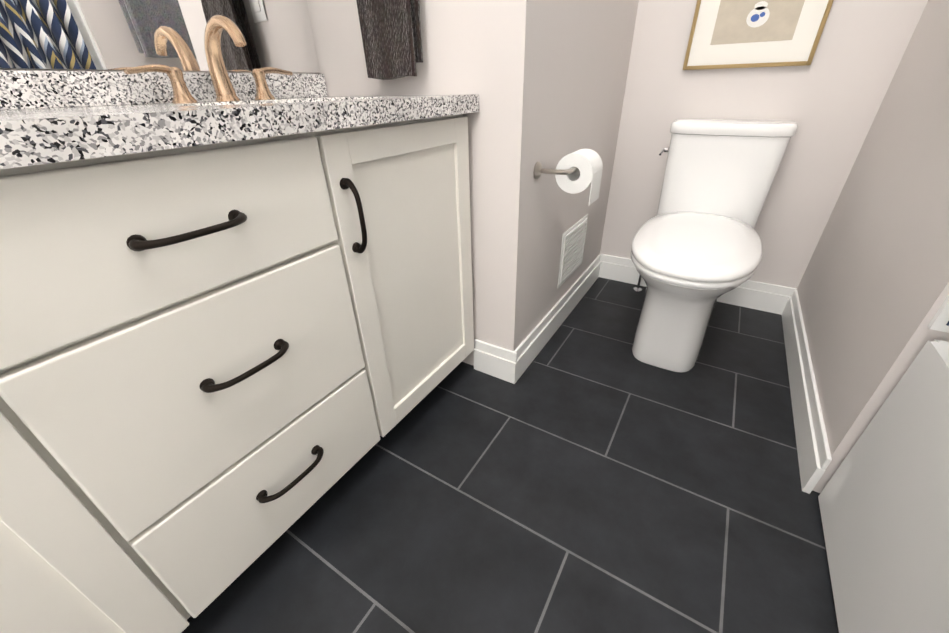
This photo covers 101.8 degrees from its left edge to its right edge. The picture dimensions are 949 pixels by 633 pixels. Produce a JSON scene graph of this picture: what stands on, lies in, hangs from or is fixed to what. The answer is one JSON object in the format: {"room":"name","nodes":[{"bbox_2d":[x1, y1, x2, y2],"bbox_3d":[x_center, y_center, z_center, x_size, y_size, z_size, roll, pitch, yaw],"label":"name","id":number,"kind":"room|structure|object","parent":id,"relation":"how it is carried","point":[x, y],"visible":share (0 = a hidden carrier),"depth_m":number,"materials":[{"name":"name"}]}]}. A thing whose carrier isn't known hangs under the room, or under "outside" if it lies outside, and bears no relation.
{"room":"bathroom","nodes":[
{"label":"bathroom","id":0,"kind":"room"},
{"bbox_2d":[0,0,320,73],"bbox_3d":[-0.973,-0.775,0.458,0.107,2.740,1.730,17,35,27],"label":"mirror glass","id":1,"kind":"object","parent":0,"point":[87,34],"depth_m":0.86,"materials":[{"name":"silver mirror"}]},
{"bbox_2d":[0,70,327,106],"bbox_3d":[-0.899,-0.394,0.674,0.021,0.062,1.574,17,35,27],"label":"backsplash","id":2,"kind":"structure","parent":0,"relation":"attached to","point":[17,88],"depth_m":0.80,"materials":[{"name":"multicoloured stone"}]},
{"bbox_2d":[307,0,638,365],"bbox_3d":[0.056,-1.301,1.293,0.820,2.740,1.130,17,35,27],"label":"wall block","id":3,"kind":"object","parent":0,"point":[545,80],"visible":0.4,"depth_m":1.14,"materials":[{"name":"paint"}]},
{"bbox_2d":[356,0,422,79],"bbox_3d":[-0.214,-0.873,0.918,0.175,0.524,0.077,17,35,27],"label":"towel","id":4,"kind":"object","parent":3,"relation":"attached to","point":[391,37],"visible":1,"depth_m":0.98,"materials":[{"name":"grey fabric"}]},
{"bbox_2d":[505,254,604,383],"bbox_3d":[0.410,-0.049,1.728,0.016,0.130,1.046,17,35,27],"label":"baseboard","id":5,"kind":"structure","parent":3,"relation":"attached to","point":[517,361],"depth_m":1.56,"materials":[{"name":"white wood"}]},
{"bbox_2d":[533,149,602,204],"bbox_3d":[0.287,-0.418,1.155,0.148,0.141,0.212,17,35,27],"label":"toilet paper holder","id":6,"kind":"object","parent":3,"relation":"attached to","point":[571,179],"visible":1,"depth_m":1.12,"materials":[{"name":"white paper"}]},
{"bbox_2d":[557,214,587,287],"bbox_3d":[0.419,-0.279,1.625,0.008,0.230,0.300,17,35,27],"label":"air vent grille","id":7,"kind":"object","parent":3,"relation":"attached to","point":[572,246],"visible":1,"depth_m":1.60,"materials":[{"name":"white metal"}]},
{"bbox_2d":[181,277,838,632],"bbox_3d":[0.042,0.758,0.578,2.700,0.060,4.200,17,35,27],"label":"floor","id":8,"kind":"structure","parent":0,"point":[587,472],"depth_m":0.96,"materials":[{"name":"tile"}]},
{"bbox_2d":[0,107,478,632],"bbox_3d":[-0.642,0.114,0.790,0.607,0.860,1.556,17,35,27],"label":"bathroom vanity","id":9,"kind":"object","parent":8,"relation":"on","point":[236,325],"depth_m":0.60,"materials":[{"name":"wood"}]},
{"bbox_2d":[0,95,478,150],"bbox_3d":[-0.654,-0.278,0.568,0.594,0.040,1.574,17,35,27],"label":"countertop","id":10,"kind":"structure","parent":9,"relation":"on","point":[21,128],"depth_m":0.53,"materials":[{"name":"multicoloured stone"}]},
{"bbox_2d":[120,15,295,102],"bbox_3d":[-0.580,-0.604,0.908,0.157,0.168,0.396,17,35,27],"label":"faucet","id":11,"kind":"object","parent":10,"relation":"on","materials":[{"name":"gold metal"}]},
{"bbox_2d":[630,119,797,371],"bbox_3d":[0.802,-0.261,1.429,0.429,0.783,0.863,17,35,27],"label":"toilet","id":12,"kind":"object","parent":8,"relation":"on","point":[696,250],"visible":1,"depth_m":1.38,"materials":[{"name":"ceramic"}]},
{"bbox_2d":[818,339,948,632],"bbox_3d":[0.783,0.672,0.152,0.725,0.491,1.490,17,35,27],"label":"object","id":13,"kind":"object","parent":8,"relation":"on","point":[883,497],"visible":1,"depth_m":0.68,"materials":[{"name":"plastic"}]},
{"bbox_2d":[600,0,927,288],"bbox_3d":[1.041,-1.318,1.279,0.860,2.740,0.100,17,35,27],"label":"wall","id":14,"kind":"structure","parent":0,"point":[829,99],"depth_m":1.51,"materials":[{"name":"paint"}]},
{"bbox_2d":[601,255,788,313],"bbox_3d":[1.038,-0.171,1.905,0.810,0.130,0.020,17,35,27],"label":"baseboard","id":15,"kind":"structure","parent":14,"relation":"attached to","point":[756,295],"depth_m":1.80,"materials":[{"name":"white wood"}]},
{"bbox_2d":[683,0,833,69],"bbox_3d":[1.004,-1.152,1.325,0.410,0.500,0.019,17,35,27],"label":"framed picture","id":16,"kind":"object","parent":14,"relation":"attached to","point":[725,34],"visible":1,"depth_m":1.40,"materials":[{"name":"white paper"}]},
{"bbox_2d":[797,0,948,492],"bbox_3d":[1.497,-0.872,0.512,0.850,2.740,1.130,17,35,27],"label":"wall block","id":17,"kind":"object","parent":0,"point":[873,290],"depth_m":0.99,"materials":[{"name":"paint"}]},
{"bbox_2d":[777,287,831,493],"bbox_3d":[1.128,0.165,1.339,0.016,0.130,1.046,17,35,27],"label":"baseboard","id":18,"kind":"structure","parent":17,"relation":"attached to","point":[812,443],"depth_m":1.17,"materials":[{"name":"white wood"}]},
{"bbox_3d":[1.078,-0.149,-0.678,0.100,2.740,1.680,17,35,27],"label":"wall","id":19,"kind":"structure","parent":0,"visible":0},
{"bbox_2d":[928,295,948,332],"bbox_3d":[0.766,-0.131,-0.330,0.739,1.355,1.518,17,35,27],"label":"wall","id":20,"kind":"structure","parent":19,"relation":"attached to","point":[939,320],"depth_m":0.71,"materials":[{"name":"paint"}]}
]}

